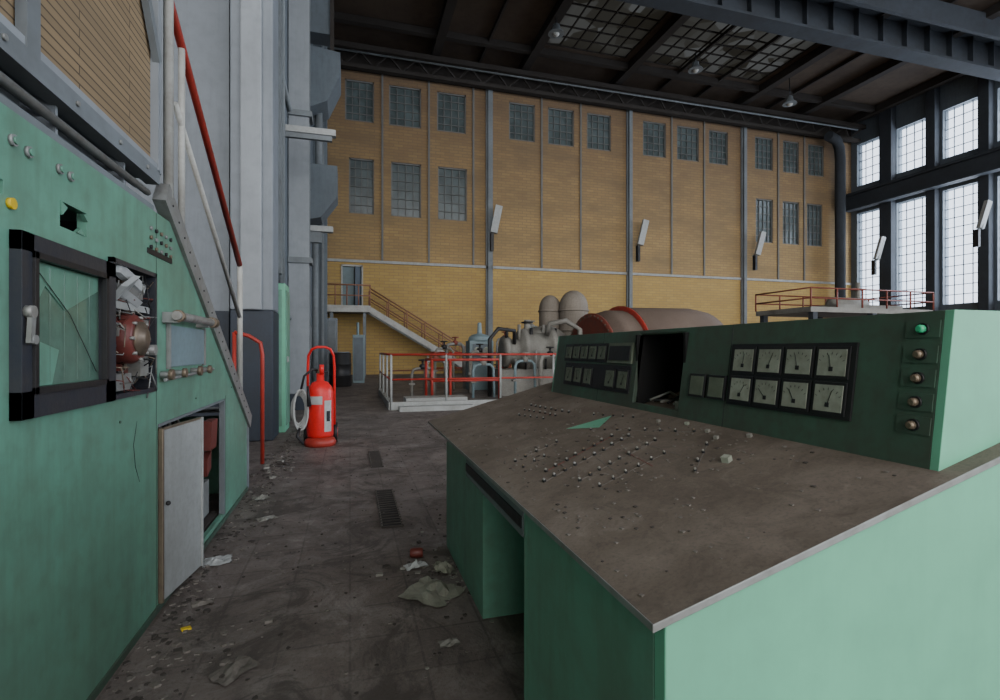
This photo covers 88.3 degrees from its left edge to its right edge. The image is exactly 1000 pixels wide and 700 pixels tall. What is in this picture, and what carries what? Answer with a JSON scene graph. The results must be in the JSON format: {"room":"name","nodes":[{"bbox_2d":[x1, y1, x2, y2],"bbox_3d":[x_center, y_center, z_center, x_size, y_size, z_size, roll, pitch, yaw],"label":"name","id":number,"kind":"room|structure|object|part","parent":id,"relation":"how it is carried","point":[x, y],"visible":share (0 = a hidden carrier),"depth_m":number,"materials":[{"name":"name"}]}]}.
{"room":"power station hall","nodes":[
{"label":"power station hall","id":0,"kind":"room"},
{"bbox_2d":[126,0,230,416],"bbox_3d":[-7.024,-7.500,6.771,6.300,17.600,0.270,0,0,-16],"label":"wall","id":1,"kind":"structure","parent":0,"point":[205,24],"depth_m":7.47,"materials":[{"name":"grey paint"}]},
{"bbox_2d":[285,0,312,384],"bbox_3d":[-6.614,-7.500,17.343,0.400,17.600,19.800,0,0,-16],"label":"wall","id":2,"kind":"structure","parent":0,"point":[286,1],"depth_m":11.16,"materials":[{"name":"grey paint"}]},
{"bbox_2d":[278,0,282,274],"bbox_3d":[-3.813,-8.500,8.784,0.170,14.400,0.200,0,0,-16],"label":"steel column","id":3,"kind":"structure","parent":2,"relation":"attached to","point":[280,2],"depth_m":8.71,"materials":[{"name":"grey metal"}]},
{"bbox_2d":[278,0,311,348],"bbox_3d":[-6.321,-6.705,17.376,0.180,15.990,17.100,0,0,-16],"label":"conduit","id":4,"kind":"object","parent":2,"relation":"attached to","point":[281,278],"visible":0.09,"depth_m":9.91,"materials":[{"name":"grey metal"}]},
{"bbox_2d":[285,124,335,142],"bbox_3d":[-3.823,-4.330,10.318,1.010,0.220,0.150,0,0,-16],"label":"bracket","id":5,"kind":"object","parent":2,"relation":"attached to","point":[291,131],"visible":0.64,"depth_m":10.28,"materials":[{"name":"white metal"}]},
{"bbox_2d":[310,225,332,243],"bbox_3d":[-5.030,-3.175,14.158,0.840,0.450,0.200,0,0,-16],"label":"bracket","id":6,"kind":"object","parent":2,"relation":"attached to","point":[316,231],"visible":0.64,"depth_m":14.11,"materials":[{"name":"white metal"}]},
{"bbox_2d":[327,39,865,142],"bbox_3d":[8.112,-14.950,30.615,35.300,1.000,0.950,0,0,-16],"label":"truss","id":7,"kind":"object","parent":2,"relation":"attached to","point":[363,49],"visible":0.94,"depth_m":29.50,"materials":[{"name":"grey metal"}]},
{"bbox_2d":[95,373,523,699],"bbox_3d":[9.643,1.400,13.380,42.000,0.200,36.300,0,0,-16],"label":"floor","id":8,"kind":"structure","parent":0,"point":[495,653],"depth_m":2.75,"materials":[{"name":"concrete"}]},
{"bbox_2d":[0,102,247,699],"bbox_3d":[-1.650,0.310,0.952,1.004,1.980,7.750,0,0,-16],"label":"panel","id":9,"kind":"object","parent":8,"relation":"on","point":[108,345],"visible":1,"depth_m":1.90,"materials":[{"name":"green paint"}]},
{"bbox_2d":[0,0,161,210],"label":"window","id":10,"kind":"structure","parent":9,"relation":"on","point":[86,74],"depth_m":1.99,"materials":[{"name":"grey paint"}]},
{"bbox_3d":[-1.569,0.350,1.001,0.626,1.900,7.600,0,0,-16],"label":"panel interior","id":11,"kind":"part","parent":9,"relation":"part of","materials":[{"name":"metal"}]},
{"bbox_3d":[-1.723,0.830,2.801,0.044,0.874,0.466,0,0,-8],"label":"cabinet door","id":12,"kind":"part","parent":9,"relation":"part of","materials":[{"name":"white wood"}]},
{"bbox_2d":[180,626,191,631],"bbox_3d":[-1.456,1.292,2.388,0.043,0.010,0.023,0,0,-35],"label":"scrap","id":13,"kind":"object","parent":8,"relation":"on","point":[182,629],"visible":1,"depth_m":2.38,"materials":[{"name":"plastic"}]},
{"bbox_2d":[152,0,251,487],"bbox_3d":[-2.439,-1.700,3.654,0.850,6.000,2.448,0,0,-16],"label":"stairs","id":14,"kind":"structure","parent":8,"relation":"on","point":[163,198],"depth_m":3.01,"materials":[{"name":"metal"}]},
{"bbox_3d":[-2.002,-2.160,3.583,0.047,5.081,1.923,0,0,-16],"label":"handrail","id":15,"kind":"part","parent":14,"relation":"part of","materials":[{"name":"white metal"}]},
{"bbox_2d":[191,597,214,608],"bbox_3d":[-1.516,1.286,2.630,0.109,0.021,0.076,0,0,-33],"label":"scrap","id":16,"kind":"object","parent":8,"relation":"on","point":[196,604],"visible":1,"depth_m":2.62,"materials":[{"name":"beige paper"}]},
{"bbox_2d":[202,555,231,567],"bbox_3d":[-1.734,1.286,3.161,0.164,0.020,0.156,0,0,-28],"label":"crumpled paper","id":17,"kind":"object","parent":8,"relation":"on","point":[212,561],"visible":0.97,"depth_m":3.15,"materials":[{"name":"white paper"}]},
{"bbox_2d":[208,656,259,685],"bbox_3d":[-1.073,1.284,2.082,0.130,0.023,0.177,0,0,22],"label":"scrap","id":18,"kind":"object","parent":8,"relation":"on","point":[241,664],"visible":1,"depth_m":2.07,"materials":[{"name":"grey paper"}]},
{"bbox_2d":[232,331,263,463],"bbox_3d":[-2.851,0.539,5.835,0.333,1.521,0.044,0,0,-16],"label":"grab rail","id":19,"kind":"object","parent":8,"relation":"on","point":[234,333],"visible":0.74,"depth_m":5.86,"materials":[{"name":"red metal"}]},
{"bbox_2d":[230,0,278,441],"bbox_3d":[-3.595,-7.400,7.561,0.565,17.400,0.670,0,0,-16],"label":"concrete column","id":20,"kind":"structure","parent":8,"relation":"on","point":[253,23],"depth_m":7.27,"materials":[{"name":"grey concrete"}]},
{"bbox_2d":[252,494,269,499],"bbox_3d":[-2.082,1.278,4.500,0.129,0.036,0.131,0,0,39],"label":"crumpled paper","id":21,"kind":"object","parent":8,"relation":"on","point":[262,497],"visible":1,"depth_m":4.49,"materials":[{"name":"white paper"}]},
{"bbox_2d":[257,515,278,521],"bbox_3d":[-1.795,1.287,3.954,0.105,0.019,0.150,0,0,39],"label":"scrap","id":22,"kind":"object","parent":8,"relation":"on","point":[264,518],"visible":1,"depth_m":3.96,"materials":[{"name":"paper"}]},
{"bbox_2d":[278,283,289,432],"bbox_3d":[-3.591,0.125,8.344,0.350,2.350,0.570,0,0,-16],"label":"locker","id":23,"kind":"object","parent":8,"relation":"on","point":[283,289],"visible":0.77,"depth_m":8.12,"materials":[{"name":"green metal"}]},
{"bbox_2d":[106,408,493,699],"bbox_3d":[-1.986,1.289,6.989,4.503,0.022,11.351,0,0,2],"label":"debris","id":24,"kind":"object","parent":8,"relation":"on","point":[154,637],"visible":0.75,"depth_m":2.73,"materials":[{"name":"stone"}]},
{"bbox_2d":[288,0,312,409],"bbox_3d":[-4.408,-7.200,11.397,0.490,17.000,0.550,0,0,-16],"label":"steel column","id":25,"kind":"structure","parent":8,"relation":"on","point":[300,261],"depth_m":11.22,"materials":[{"name":"grey metal"}]},
{"bbox_2d":[290,346,337,447],"bbox_3d":[-2.550,0.621,7.080,0.606,1.358,0.555,0,0,-16],"label":"fire extinguisher","id":26,"kind":"object","parent":8,"relation":"on","point":[319,424],"visible":1,"depth_m":6.91,"materials":[{"name":"red paint"}]},
{"bbox_2d":[313,44,326,380],"bbox_3d":[-6.662,-7.200,19.099,0.470,17.000,0.600,0,0,-16],"label":"steel column","id":27,"kind":"structure","parent":8,"relation":"on","point":[322,248],"depth_m":18.91,"materials":[{"name":"metal"}]},
{"bbox_2d":[310,0,340,381],"bbox_3d":[-5.825,-7.150,17.156,0.990,16.900,1.400,0,0,-16],"label":"ventilation duct","id":28,"kind":"object","parent":8,"relation":"on","point":[325,64],"visible":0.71,"depth_m":16.71,"materials":[{"name":"grey metal"}]},
{"bbox_2d":[327,318,337,381],"bbox_3d":[-7.048,0.000,21.158,0.700,2.600,0.630,0,0,-16],"label":"tall cabinet","id":29,"kind":"object","parent":8,"relation":"on","point":[332,323],"visible":0.36,"depth_m":20.89,"materials":[{"name":"grey metal"}]},
{"bbox_2d":[329,352,351,386],"bbox_3d":[-5.686,0.680,18.342,0.790,1.240,0.790,0,0,-16],"label":"drum","id":30,"kind":"object","parent":8,"relation":"on","point":[342,359],"visible":0.88,"depth_m":18.04,"materials":[{"name":"grey paint"}]},
{"bbox_2d":[353,322,364,382],"bbox_3d":[-5.640,0.100,20.527,0.450,2.400,0.630,0,0,-16],"label":"tall cabinet","id":31,"kind":"object","parent":8,"relation":"on","point":[358,340],"visible":0.99,"depth_m":20.23,"materials":[{"name":"grey metal"}]},
{"bbox_2d":[368,451,383,467],"bbox_3d":[-1.483,1.294,6.130,0.140,0.012,0.924,0,0,-16],"label":"floor drain grate","id":32,"kind":"object","parent":8,"relation":"on","point":[375,459],"visible":1,"depth_m":6.06,"materials":[{"name":"grey metal"}]},
{"bbox_2d":[375,489,403,527],"bbox_3d":[-0.928,1.294,4.260,0.160,0.012,1.024,0,0,-16],"label":"floor drain grate","id":33,"kind":"object","parent":8,"relation":"on","point":[386,500],"visible":1,"depth_m":4.18,"materials":[{"name":"black metal"}]},
{"bbox_2d":[327,283,465,376],"bbox_3d":[-4.939,-0.882,26.293,7.722,4.505,2.550,0,0,-16],"label":"staircase","id":34,"kind":"structure","parent":8,"relation":"on","point":[353,309],"depth_m":25.95,"materials":[{"name":"grey metal"}]},
{"bbox_2d":[403,559,428,570],"bbox_3d":[-0.503,1.273,3.082,0.137,0.047,0.097,0,0,-33],"label":"crumpled paper","id":35,"kind":"object","parent":8,"relation":"on","point":[415,564],"visible":1,"depth_m":3.06,"materials":[{"name":"white paper"}]},
{"bbox_2d":[410,547,422,557],"bbox_3d":[-0.524,1.270,3.227,0.080,0.060,0.060,0,0,-8],"label":"tin","id":36,"kind":"object","parent":8,"relation":"on","point":[414,552],"visible":1,"depth_m":3.20,"materials":[{"name":"red metal"}]},
{"bbox_2d":[388,356,461,386],"bbox_3d":[-1.837,0.710,18.109,4.260,1.180,0.060,0,0,-16],"label":"railing","id":37,"kind":"object","parent":8,"relation":"on","point":[427,356],"visible":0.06,"depth_m":17.90,"materials":[{"name":"red metal"}]},
{"bbox_2d":[398,576,465,607],"bbox_3d":[-0.362,1.281,2.750,0.312,0.030,0.278,0,0,31],"label":"sheet","id":38,"kind":"object","parent":8,"relation":"on","point":[424,590],"visible":1,"depth_m":2.74,"materials":[{"name":"fabric"}]},
{"bbox_2d":[399,395,473,411],"bbox_3d":[-1.509,1.190,11.617,1.600,0.220,1.250,0,0,-16],"label":"step","id":39,"kind":"structure","parent":8,"relation":"on","point":[432,397],"depth_m":11.19,"materials":[{"name":"grey concrete"}]},
{"bbox_2d":[432,560,455,573],"bbox_3d":[-0.336,1.273,3.047,0.107,0.046,0.178,0,0,-28],"label":"rag","id":40,"kind":"object","parent":8,"relation":"on","point":[443,567],"visible":1,"depth_m":3.02,"materials":[{"name":"fabric"}]},
{"bbox_2d":[437,638,460,647],"bbox_3d":[-0.226,1.290,2.278,0.096,0.012,0.063,0,0,-22],"label":"crumpled paper","id":41,"kind":"object","parent":8,"relation":"on","point":[449,642],"visible":1,"depth_m":2.27,"materials":[{"name":"beige paper"}]},
{"bbox_2d":[425,358,498,398],"bbox_3d":[-0.967,0.752,13.154,1.770,1.095,1.070,0,0,-16],"label":"railing","id":42,"kind":"object","parent":8,"relation":"on","point":[450,360],"visible":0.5,"depth_m":12.64,"materials":[{"name":"red metal"}]},
{"bbox_2d":[378,353,555,410],"bbox_3d":[-0.323,0.686,13.851,5.527,1.227,4.277,0,0,-16],"label":"railing","id":43,"kind":"object","parent":8,"relation":"on","point":[386,399],"visible":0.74,"depth_m":11.53,"materials":[{"name":"red metal"}]},
{"bbox_2d":[430,352,510,383],"bbox_3d":[-1.120,0.685,20.296,3.260,1.230,0.060,0,0,-16],"label":"railing","id":44,"kind":"object","parent":8,"relation":"on","point":[431,352],"visible":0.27,"depth_m":19.97,"materials":[{"name":"red metal"}]},
{"bbox_2d":[466,323,492,389],"bbox_3d":[-0.678,0.200,16.988,0.800,2.200,0.755,0,0,-16],"label":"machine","id":45,"kind":"object","parent":8,"relation":"on","point":[480,371],"visible":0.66,"depth_m":16.70,"materials":[{"name":"grey metal"}]},
{"bbox_2d":[408,318,581,397],"bbox_3d":[-0.351,0.126,15.722,5.080,2.352,4.346,0,0,-16],"label":"machinery","id":46,"kind":"object","parent":8,"relation":"on","point":[544,338],"visible":0.8,"depth_m":14.88,"materials":[{"name":"metal"}]},
{"bbox_2d":[538,290,588,335],"bbox_3d":[2.082,-0.465,19.444,2.572,3.569,1.616,0,0,-16],"label":"tank","id":47,"kind":"object","parent":8,"relation":"on","point":[573,305],"visible":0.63,"depth_m":19.15,"materials":[{"name":"beige metal"}]},
{"bbox_2d":[571,306,722,334],"bbox_3d":[4.862,0.750,16.206,4.600,4.200,4.200,0,0,-16],"label":"casing","id":48,"kind":"structure","parent":8,"relation":"on","point":[618,318],"depth_m":15.04,"materials":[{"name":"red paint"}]},
{"bbox_2d":[428,310,999,699],"bbox_3d":[0.622,0.605,2.367,1.523,1.390,2.653,0,0,-16],"label":"control console","id":49,"kind":"object","parent":8,"relation":"on","point":[808,509],"visible":1,"depth_m":1.20,"materials":[{"name":"green paint"}]},
{"bbox_2d":[824,131,845,297],"bbox_3d":[22.786,-6.654,34.922,2.040,15.908,0.702,0,0,-34],"label":"downpipe","id":50,"kind":"object","parent":8,"relation":"on","point":[831,137],"visible":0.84,"depth_m":35.07,"materials":[{"name":"grey metal"}]},
{"bbox_2d":[755,282,933,322],"bbox_3d":[13.113,-0.650,19.703,5.860,3.900,2.560,0,0,-16],"label":"platform","id":51,"kind":"object","parent":8,"relation":"on","point":[834,307],"visible":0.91,"depth_m":18.98,"materials":[{"name":"grey metal"}]},
{"bbox_2d":[327,39,850,374],"bbox_3d":[7.584,-7.500,31.893,35.600,17.600,1.000,0,0,-16],"label":"wall","id":52,"kind":"structure","parent":0,"point":[452,300],"depth_m":30.14,"materials":[{"name":"beige brick"}]},
{"bbox_2d":[341,264,362,304],"bbox_3d":[-7.729,-3.275,26.912,1.110,2.350,0.640,0,0,-16],"label":"door","id":53,"kind":"structure","parent":52,"relation":"in","point":[352,274],"depth_m":27.01,"materials":[{"name":"white paint"}]},
{"bbox_2d":[345,79,373,122],"bbox_3d":[-7.399,-13.075,27.139,1.470,2.150,0.150,0,0,-16],"label":"window","id":54,"kind":"structure","parent":52,"relation":"in","point":[359,95],"depth_m":27.15,"materials":[{"name":"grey glass"}]},
{"bbox_2d":[349,158,373,214],"bbox_3d":[-7.303,-8.600,27.166,1.270,2.900,0.150,0,0,-16],"label":"window","id":55,"kind":"structure","parent":52,"relation":"in","point":[361,171],"depth_m":27.17,"materials":[{"name":"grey glass"}]},
{"bbox_2d":[381,74,382,260],"bbox_3d":[-6.236,-9.675,27.311,0.100,9.850,0.070,0,0,-16],"label":"trim","id":56,"kind":"structure","parent":52,"relation":"attached to","point":[381,74],"depth_m":27.28,"materials":[{"name":"grey metal"}]},
{"bbox_2d":[389,85,420,128],"bbox_3d":[-5.129,-13.075,27.800,1.700,2.150,0.150,0,0,-16],"label":"window","id":57,"kind":"structure","parent":52,"relation":"in","point":[404,102],"depth_m":27.83,"materials":[{"name":"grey glass"}]},
{"bbox_2d":[391,162,420,217],"bbox_3d":[-5.081,-8.600,27.814,1.600,2.900,0.150,0,0,-16],"label":"window","id":58,"kind":"structure","parent":52,"relation":"in","point":[405,178],"depth_m":27.84,"materials":[{"name":"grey glass"}]},
{"bbox_2d":[428,81,429,262],"bbox_3d":[-3.865,-9.675,28.001,0.100,9.850,0.070,0,0,-16],"label":"trim","id":59,"kind":"structure","parent":52,"relation":"attached to","point":[428,81],"depth_m":27.97,"materials":[{"name":"grey metal"}]},
{"bbox_2d":[437,92,465,133],"bbox_3d":[-2.700,-13.075,28.507,1.620,2.150,0.150,0,0,-16],"label":"window","id":60,"kind":"structure","parent":52,"relation":"in","point":[451,108],"depth_m":28.52,"materials":[{"name":"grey glass"}]},
{"bbox_2d":[438,167,466,220],"bbox_3d":[-2.652,-8.600,28.521,1.620,2.900,0.150,0,0,-16],"label":"window","id":61,"kind":"structure","parent":52,"relation":"in","point":[452,182],"depth_m":28.53,"materials":[{"name":"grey glass"}]},
{"bbox_2d":[472,88,473,264],"bbox_3d":[-1.484,-9.675,28.695,0.100,9.850,0.070,0,0,-16],"label":"trim","id":62,"kind":"structure","parent":52,"relation":"attached to","point":[472,88],"depth_m":28.67,"materials":[{"name":"grey metal"}]},
{"bbox_2d":[486,89,492,340],"bbox_3d":[-0.585,-6.650,28.863,0.400,15.900,0.250,0,0,-16],"label":"trim","id":63,"kind":"structure","parent":52,"relation":"attached to","point":[489,93],"depth_m":28.76,"materials":[{"name":"grey paint"}]},
{"bbox_2d":[490,204,502,250],"bbox_3d":[-0.250,-6.725,28.409,0.851,2.450,0.495,0,0,29],"label":"floodlight","id":64,"kind":"object","parent":52,"relation":"attached to","point":[498,209],"visible":1,"depth_m":28.30,"materials":[{"name":"white metal"}]},
{"bbox_2d":[509,102,534,141],"bbox_3d":[1.232,-13.075,29.652,1.570,2.150,0.150,0,0,-16],"label":"window","id":65,"kind":"structure","parent":52,"relation":"in","point":[521,116],"depth_m":29.68,"materials":[{"name":"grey glass"}]},
{"bbox_2d":[541,98,542,267],"bbox_3d":[2.414,-9.675,29.830,0.100,9.850,0.070,0,0,-16],"label":"trim","id":66,"kind":"structure","parent":52,"relation":"attached to","point":[541,98],"depth_m":29.80,"materials":[{"name":"grey metal"}]},
{"bbox_2d":[548,107,573,146],"bbox_3d":[3.551,-13.075,30.328,1.640,2.150,0.150,0,0,-16],"label":"window","id":67,"kind":"structure","parent":52,"relation":"in","point":[560,121],"depth_m":30.35,"materials":[{"name":"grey glass"}]},
{"bbox_2d":[580,103,581,269],"bbox_3d":[4.786,-9.675,30.521,0.100,9.850,0.070,0,0,-16],"label":"trim","id":68,"kind":"structure","parent":52,"relation":"attached to","point":[580,103],"depth_m":30.49,"materials":[{"name":"grey metal"}]},
{"bbox_2d":[327,258,850,284],"bbox_3d":[7.834,-4.650,31.393,35.200,0.140,0.100,0,0,-16],"label":"band","id":69,"kind":"object","parent":52,"relation":"attached to","point":[328,259],"visible":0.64,"depth_m":30.12,"materials":[{"name":"grey metal"}]},
{"bbox_2d":[587,113,610,150],"bbox_3d":[5.908,-13.075,31.014,1.590,2.150,0.150,0,0,-16],"label":"window","id":70,"kind":"structure","parent":52,"relation":"in","point":[598,126],"depth_m":31.04,"materials":[{"name":"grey glass"}]},
{"bbox_2d":[626,110,632,307],"bbox_3d":[7.912,-6.650,31.338,0.400,15.900,0.250,0,0,-16],"label":"trim","id":71,"kind":"structure","parent":52,"relation":"attached to","point":[629,113],"depth_m":31.25,"materials":[{"name":"grey paint"}]},
{"bbox_2d":[636,219,648,261],"bbox_3d":[8.535,-6.575,30.968,0.851,2.450,0.495,0,0,29],"label":"floodlight","id":72,"kind":"object","parent":52,"relation":"attached to","point":[644,226],"visible":1,"depth_m":30.87,"materials":[{"name":"white metal"}]},
{"bbox_2d":[643,121,665,157],"bbox_3d":[9.556,-13.075,32.077,1.630,2.150,0.150,0,0,-16],"label":"window","id":73,"kind":"structure","parent":52,"relation":"in","point":[654,134],"depth_m":32.09,"materials":[{"name":"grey glass"}]},
{"bbox_2d":[671,117,672,273],"bbox_3d":[10.758,-9.675,32.260,0.100,9.850,0.070,0,0,-16],"label":"trim","id":74,"kind":"structure","parent":52,"relation":"attached to","point":[671,117],"depth_m":32.23,"materials":[{"name":"grey metal"}]},
{"bbox_2d":[677,126,697,161],"bbox_3d":[11.884,-13.075,32.755,1.620,2.150,0.150,0,0,-16],"label":"window","id":75,"kind":"structure","parent":52,"relation":"in","point":[687,137],"depth_m":32.77,"materials":[{"name":"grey glass"}]},
{"bbox_2d":[703,121,704,275],"bbox_3d":[13.062,-9.675,32.931,0.100,9.850,0.070,0,0,-16],"label":"trim","id":76,"kind":"structure","parent":52,"relation":"attached to","point":[704,121],"depth_m":32.90,"materials":[{"name":"grey metal"}]},
{"bbox_2d":[709,130,726,164],"bbox_3d":[14.083,-13.075,33.395,1.460,2.150,0.150,0,0,-16],"label":"window","id":77,"kind":"structure","parent":52,"relation":"in","point":[717,140],"depth_m":33.42,"materials":[{"name":"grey glass"}]},
{"bbox_2d":[740,127,746,323],"bbox_3d":[15.987,-6.650,33.690,0.400,15.900,0.250,0,0,-16],"label":"trim","id":78,"kind":"structure","parent":52,"relation":"attached to","point":[743,130],"depth_m":33.62,"materials":[{"name":"grey paint"}]},
{"bbox_2d":[752,231,766,269],"bbox_3d":[16.792,-6.425,33.373,0.851,2.450,0.495,0,0,29],"label":"floodlight","id":79,"kind":"object","parent":52,"relation":"attached to","point":[762,234],"visible":1,"depth_m":33.29,"materials":[{"name":"white metal"}]},
{"bbox_2d":[755,137,771,170],"bbox_3d":[17.544,-13.075,34.404,1.470,2.150,0.150,0,0,-16],"label":"window","id":80,"kind":"structure","parent":52,"relation":"in","point":[763,146],"depth_m":34.42,"materials":[{"name":"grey glass"}]},
{"bbox_2d":[756,199,771,242],"bbox_3d":[17.578,-8.600,34.413,1.400,2.900,0.150,0,0,-16],"label":"window","id":81,"kind":"structure","parent":52,"relation":"in","point":[763,206],"depth_m":34.48,"materials":[{"name":"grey glass"}]},
{"bbox_2d":[777,132,778,278],"bbox_3d":[18.679,-9.675,34.567,0.100,9.850,0.070,0,0,-16],"label":"trim","id":82,"kind":"structure","parent":52,"relation":"attached to","point":[777,132],"depth_m":34.55,"materials":[{"name":"grey metal"}]},
{"bbox_2d":[783,141,797,173],"bbox_3d":[19.695,-13.075,35.030,1.350,2.150,0.150,0,0,-16],"label":"window","id":83,"kind":"structure","parent":52,"relation":"in","point":[790,149],"depth_m":35.07,"materials":[{"name":"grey glass"}]},
{"bbox_2d":[783,201,798,244],"bbox_3d":[19.690,-8.600,35.029,1.400,2.900,0.150,0,0,-16],"label":"window","id":84,"kind":"structure","parent":52,"relation":"in","point":[790,209],"depth_m":35.09,"materials":[{"name":"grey glass"}]},
{"bbox_2d":[803,136,804,280],"bbox_3d":[20.791,-9.675,35.183,0.100,9.850,0.070,0,0,-16],"label":"trim","id":85,"kind":"structure","parent":52,"relation":"attached to","point":[803,136],"depth_m":35.19,"materials":[{"name":"grey metal"}]},
{"bbox_2d":[807,204,821,246],"bbox_3d":[21.634,-8.600,35.595,1.350,2.900,0.150,0,0,-16],"label":"window","id":86,"kind":"structure","parent":52,"relation":"in","point":[814,212],"depth_m":35.65,"materials":[{"name":"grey glass"}]},
{"bbox_2d":[808,144,822,176],"bbox_3d":[21.754,-13.075,35.630,1.400,2.150,0.150,0,0,-16],"label":"window","id":87,"kind":"structure","parent":52,"relation":"in","point":[815,152],"depth_m":35.65,"materials":[{"name":"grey glass"}]},
{"bbox_2d":[334,0,999,120],"bbox_3d":[9.773,-16.250,13.470,42.700,0.300,36.400,0,0,-16],"label":"ceiling","id":88,"kind":"structure","parent":0,"point":[521,21],"depth_m":28.06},
{"bbox_2d":[546,0,667,57],"bbox_3d":[6.392,-16.170,21.860,4.760,0.100,12.460,0,0,-16],"label":"skylight window","id":89,"kind":"structure","parent":88,"relation":"attached to","point":[614,28],"depth_m":25.72,"materials":[{"name":"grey glass"}]},
{"bbox_2d":[334,0,999,122],"bbox_3d":[12.915,-15.865,14.125,35.300,0.430,35.900,0,0,-16],"label":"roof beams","id":90,"kind":"structure","parent":88,"relation":"attached to","point":[441,34],"depth_m":28.23,"materials":[{"name":"grey metal"}]},
{"bbox_2d":[548,17,563,38],"bbox_3d":[2.637,-15.210,24.203,0.760,0.980,0.760,0,0,-16],"label":"pendant lamp","id":91,"kind":"object","parent":90,"relation":"hanging from","point":[555,32],"visible":1,"depth_m":24.09,"materials":[{"name":"grey metal"}]},
{"bbox_2d":[688,52,702,73],"bbox_3d":[10.314,-15.160,27.168,0.760,1.080,0.760,0,0,-16],"label":"pendant lamp","id":92,"kind":"object","parent":90,"relation":"hanging from","point":[696,68],"visible":1,"depth_m":27.07,"materials":[{"name":"grey metal"}]},
{"bbox_2d":[782,78,796,106],"bbox_3d":[16.675,-14.860,29.646,0.760,1.680,0.760,0,0,-16],"label":"pendant lamp","id":93,"kind":"object","parent":90,"relation":"hanging from","point":[790,101],"visible":1,"depth_m":29.56,"materials":[{"name":"grey metal"}]},
{"bbox_2d":[616,0,999,81],"bbox_3d":[10.884,-15.100,21.814,33.500,1.600,2.000,0,0,-16],"label":"girder","id":94,"kind":"object","parent":90,"relation":"attached to","point":[920,32],"visible":1,"depth_m":23.76,"materials":[{"name":"grey metal"}]},
{"bbox_2d":[645,16,816,81],"bbox_3d":[13.497,-16.170,23.929,7.960,0.100,12.460,0,0,-16],"label":"skylight window","id":95,"kind":"structure","parent":88,"relation":"attached to","point":[695,34],"depth_m":27.74,"materials":[{"name":"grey glass"}]},
{"bbox_2d":[851,75,999,310],"bbox_3d":[30.031,-7.500,19.371,0.500,17.600,36.400,0,0,-16],"label":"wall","id":96,"kind":"structure","parent":0,"point":[964,89],"depth_m":30.87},
{"bbox_2d":[859,209,878,304],"bbox_3d":[25.447,-6.100,35.127,0.110,6.840,1.940,0,0,-16],"label":"window","id":97,"kind":"structure","parent":96,"relation":"in","point":[865,245],"depth_m":35.59,"materials":[{"name":"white glass"}]},
{"bbox_2d":[859,138,878,185],"bbox_3d":[25.447,-12.850,35.127,0.110,2.940,1.940,0,0,-16],"label":"window","id":98,"kind":"structure","parent":96,"relation":"in","point":[877,138],"depth_m":35.59,"materials":[{"name":"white glass"}]},
{"bbox_2d":[879,106,895,304],"bbox_3d":[25.365,-7.400,33.692,0.450,17.400,0.760,0,0,-16],"label":"pier","id":99,"kind":"object","parent":96,"relation":"attached to","point":[887,118],"visible":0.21,"depth_m":33.48,"materials":[{"name":"black metal"}]},
{"bbox_2d":[871,236,885,274],"bbox_3d":[24.622,-6.125,33.471,0.680,2.450,0.600,0,0,-16],"label":"floodlight","id":100,"kind":"object","parent":99,"relation":"attached to","point":[881,241],"visible":1,"depth_m":33.38,"materials":[{"name":"white metal"}]},
{"bbox_2d":[846,146,999,212],"bbox_3d":[29.051,-10.175,18.981,0.600,1.150,35.200,0,0,-16],"label":"beam","id":101,"kind":"structure","parent":99,"relation":"attached to","point":[986,162],"depth_m":30.68,"materials":[{"name":"grey metal"}]},
{"bbox_2d":[899,197,924,307],"bbox_3d":[26.205,-6.100,32.526,0.110,6.840,1.940,0,0,-16],"label":"window","id":102,"kind":"structure","parent":96,"relation":"in","point":[922,206],"depth_m":32.62,"materials":[{"name":"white glass"}]},
{"bbox_2d":[899,119,924,172],"bbox_3d":[26.205,-12.850,32.526,0.110,2.940,1.940,0,0,-16],"label":"window","id":103,"kind":"structure","parent":96,"relation":"in","point":[922,157],"depth_m":32.62,"materials":[{"name":"clear glass"}]},
{"bbox_2d":[925,87,939,310],"bbox_3d":[26.123,-7.400,31.090,0.450,17.400,0.520,0,0,-16],"label":"pier","id":104,"kind":"object","parent":96,"relation":"attached to","point":[932,97],"visible":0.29,"depth_m":30.90,"materials":[{"name":"black metal"}]},
{"bbox_2d":[945,183,977,304],"bbox_3d":[26.963,-6.100,29.924,0.110,6.840,1.940,0,0,-16],"label":"window","id":105,"kind":"structure","parent":96,"relation":"in","point":[973,193],"depth_m":29.90,"materials":[{"name":"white glass"}]},
{"bbox_2d":[945,98,977,157],"bbox_3d":[26.963,-12.850,29.924,0.110,2.940,1.940,0,0,-16],"label":"window","id":106,"kind":"structure","parent":96,"relation":"in","point":[973,109],"depth_m":29.90,"materials":[{"name":"clear glass"}]},
{"bbox_2d":[978,77,993,310],"bbox_3d":[26.881,-7.400,28.489,0.450,17.400,0.520,0,0,-16],"label":"pier","id":107,"kind":"object","parent":96,"relation":"attached to","point":[985,86],"visible":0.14,"depth_m":28.28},
{"bbox_2d":[973,200,992,246],"bbox_3d":[26.148,-6.825,27.874,0.680,2.450,0.600,0,0,-16],"label":"floodlight","id":108,"kind":"object","parent":107,"relation":"attached to","point":[986,207],"visible":1,"depth_m":27.78,"materials":[{"name":"white metal"}]}
]}

